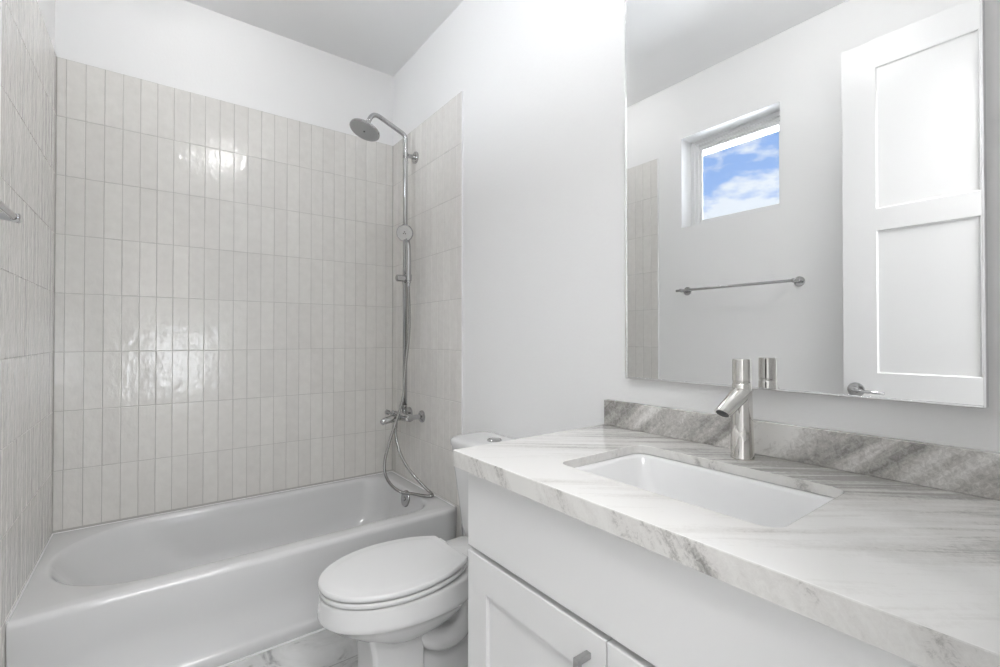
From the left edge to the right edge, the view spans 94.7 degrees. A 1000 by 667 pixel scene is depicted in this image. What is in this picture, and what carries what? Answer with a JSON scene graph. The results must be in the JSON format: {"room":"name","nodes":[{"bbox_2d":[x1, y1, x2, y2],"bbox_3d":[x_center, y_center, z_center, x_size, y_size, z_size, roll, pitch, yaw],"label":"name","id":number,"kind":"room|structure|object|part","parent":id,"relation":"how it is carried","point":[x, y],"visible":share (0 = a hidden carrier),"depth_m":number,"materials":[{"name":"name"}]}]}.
{"room":"bathroom","nodes":[
{"label":"bathroom","id":0,"kind":"room"},
{"bbox_2d":[0,0,55,666],"bbox_3d":[-1.149,-0.221,0.833,0.168,2.806,2.668,0,-1,-37],"label":"wall","id":1,"kind":"structure","parent":0,"point":[28,56],"depth_m":1.51,"materials":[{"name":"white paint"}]},
{"bbox_2d":[0,0,1,134],"bbox_3d":[-1.360,0.003,1.242,0.012,2.366,0.004,0,-1,-37],"label":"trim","id":2,"kind":"structure","parent":1,"relation":"attached to","point":[0,0],"depth_m":1.25,"materials":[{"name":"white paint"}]},
{"bbox_2d":[0,200,21,222],"bbox_3d":[-1.019,-0.285,0.855,0.082,0.052,0.686,0,-1,-37],"label":"towel bar","id":3,"kind":"object","parent":1,"relation":"attached to","point":[7,213],"visible":1,"depth_m":1.10,"materials":[{"name":"silver metal"}]},
{"bbox_3d":[-1.204,-0.282,1.102,0.082,0.052,0.052,0,-1,-37],"label":"post","id":4,"kind":"part","parent":3,"relation":"part of","materials":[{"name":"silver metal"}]},
{"bbox_2d":[52,0,393,532],"bbox_3d":[-1.325,-0.205,2.436,1.811,2.806,0.128,0,-1,-37],"label":"wall","id":5,"kind":"structure","parent":0,"point":[223,262],"depth_m":2.28,"materials":[{"name":"beige tile"}]},
{"bbox_2d":[225,629,357,666],"bbox_3d":[-0.270,1.227,0.348,3.200,0.100,5.100,0,-1,-37],"label":"floor","id":6,"kind":"structure","parent":0,"point":[325,648],"depth_m":1.71,"materials":[{"name":"stone"}]},
{"bbox_2d":[6,471,456,666],"bbox_3d":[-1.042,1.017,2.080,1.518,0.354,0.764,0,-1,-37],"label":"bathtub","id":7,"kind":"object","parent":6,"relation":"on","point":[222,584],"visible":0.83,"depth_m":1.78,"materials":[{"name":"white ceramic"}]},
{"bbox_2d":[317,431,514,666],"bbox_3d":[-0.244,0.802,1.637,0.773,0.775,0.424,0,-1,-37],"label":"toilet","id":8,"kind":"object","parent":6,"relation":"on","point":[404,601],"visible":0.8,"depth_m":1.49,"materials":[{"name":"white ceramic"}]},
{"bbox_3d":[-0.365,0.805,1.546,0.459,0.016,0.360,0,-1,-37],"label":"seat","id":9,"kind":"part","parent":8,"relation":"part of","materials":[{"name":"white plastic"}]},
{"bbox_3d":[-0.365,0.782,1.547,0.466,0.020,0.363,0,-1,-37],"label":"seat lid","id":10,"kind":"part","parent":8,"relation":"part of","materials":[{"name":"white plastic"}]},
{"bbox_3d":[-0.018,0.638,1.809,0.199,0.366,0.398,0,-1,-37],"label":"tank","id":11,"kind":"part","parent":8,"relation":"part of","materials":[{"name":"white ceramic"}]},
{"bbox_3d":[-0.021,0.439,1.808,0.215,0.033,0.424,0,-1,-37],"label":"tank lid","id":12,"kind":"part","parent":8,"relation":"part of","materials":[{"name":"white ceramic"}]},
{"bbox_2d":[468,473,920,666],"bbox_3d":[0.404,0.756,0.925,0.594,0.853,0.907,0,-1,-37],"label":"vanity cabinet","id":13,"kind":"object","parent":6,"relation":"on","point":[548,587],"visible":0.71,"depth_m":0.80,"materials":[{"name":"white paint"}]},
{"bbox_3d":[0.058,0.804,0.963,0.019,0.551,0.432,0,-1,-37],"label":"door","id":14,"kind":"part","parent":13,"relation":"part of","materials":[{"name":"white paint"}]},
{"bbox_3d":[0.144,0.638,0.807,0.035,0.148,0.011,0,-1,-37],"label":"handle","id":15,"kind":"part","parent":13,"relation":"part of","materials":[{"name":"silver metal"}]},
{"bbox_3d":[0.332,0.800,0.599,0.019,0.551,0.472,0,-1,-37],"label":"door","id":16,"kind":"part","parent":13,"relation":"part of","materials":[{"name":"white paint"}]},
{"bbox_2d":[453,424,999,666],"bbox_3d":[0.405,0.310,0.944,0.585,0.041,0.965,0,-1,-37],"label":"countertop","id":17,"kind":"structure","parent":13,"relation":"on","point":[910,572],"depth_m":0.66,"materials":[{"name":"stone"}]},
{"bbox_2d":[575,453,833,526],"bbox_3d":[0.386,0.381,0.942,0.340,0.141,0.501,0,-1,-37],"label":"undermount sink","id":18,"kind":"object","parent":17,"relation":"in","point":[754,501],"visible":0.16,"depth_m":1.04,"materials":[{"name":"white ceramic"}]},
{"bbox_2d":[715,359,754,460],"bbox_3d":[0.533,0.174,1.051,0.130,0.232,0.051,0,-1,-37],"label":"sink faucet","id":19,"kind":"object","parent":17,"relation":"on","point":[737,405],"visible":1,"depth_m":1.05,"materials":[{"name":"silver metal"}]},
{"bbox_3d":[0.526,0.154,1.046,0.113,0.070,0.040,0,-1,-37],"label":"spout","id":20,"kind":"part","parent":19,"relation":"part of","materials":[{"name":"silver metal"}]},
{"bbox_2d":[184,0,462,76],"bbox_3d":[-0.270,-1.679,0.376,3.200,0.100,5.100,0,-1,-37],"label":"ceiling","id":21,"kind":"structure","parent":0,"point":[382,36],"depth_m":2.38,"materials":[{"name":"white paint"}]},
{"bbox_2d":[392,0,999,537],"bbox_3d":[0.181,-0.211,1.831,0.128,2.806,2.668,0,-1,-37],"label":"wall","id":22,"kind":"structure","parent":0,"point":[542,82],"depth_m":1.82,"materials":[{"name":"white paint"}]},
{"bbox_2d":[349,113,424,424],"bbox_3d":[-0.621,-0.344,2.485,0.373,1.673,0.222,0,-1,-37],"label":"shower","id":23,"kind":"object","parent":22,"relation":"attached to","point":[362,128],"visible":0.95,"depth_m":2.53,"materials":[{"name":"silver metal"}]},
{"bbox_3d":[-0.715,-1.065,2.429,0.141,0.056,0.150,0,-1,-37],"label":"spray plate","id":24,"kind":"part","parent":23,"relation":"part of","materials":[{"name":"grey metal"}]},
{"bbox_3d":[-0.597,0.469,2.494,0.109,0.048,0.038,0,-1,-37],"label":"bath spout","id":25,"kind":"part","parent":23,"relation":"part of","materials":[{"name":"silver metal"}]},
{"bbox_3d":[-0.594,0.438,2.520,0.074,0.051,0.036,0,-1,-37],"label":"lever handle","id":26,"kind":"part","parent":23,"relation":"part of","materials":[{"name":"silver metal"}]},
{"bbox_2d":[383,224,433,497],"bbox_3d":[-0.464,0.126,2.459,0.277,1.433,0.165,0,-1,10],"label":"shower","id":27,"kind":"object","parent":23,"relation":"hanging from","point":[404,232],"visible":1,"depth_m":2.49,"materials":[{"name":"silver metal"}]},
{"bbox_3d":[-0.517,-0.434,2.503,0.086,0.314,0.057,0,-1,-23],"label":"handle","id":28,"kind":"part","parent":27,"relation":"part of","materials":[{"name":"silver metal"}]},
{"bbox_2d":[461,91,462,535],"bbox_3d":[-0.180,0.012,2.213,0.012,2.366,0.004,0,-1,-37],"label":"trim","id":29,"kind":"structure","parent":22,"relation":"attached to","point":[462,91],"depth_m":2.21,"materials":[{"name":"white paint"}]},
{"bbox_2d":[604,399,999,499],"bbox_3d":[0.632,0.251,1.112,0.022,0.080,0.959,0,-1,-37],"label":"backsplash","id":30,"kind":"structure","parent":22,"relation":"attached to","point":[976,472],"depth_m":0.98,"materials":[{"name":"stone"}]},
{"bbox_2d":[624,0,988,407],"bbox_3d":[0.627,-0.491,1.125,0.025,1.249,0.771,0,-1,-37],"label":"wall mirror","id":31,"kind":"object","parent":22,"relation":"attached to","point":[806,180],"visible":1,"depth_m":1.02,"materials":[{"name":"clear mirror"}]}
]}

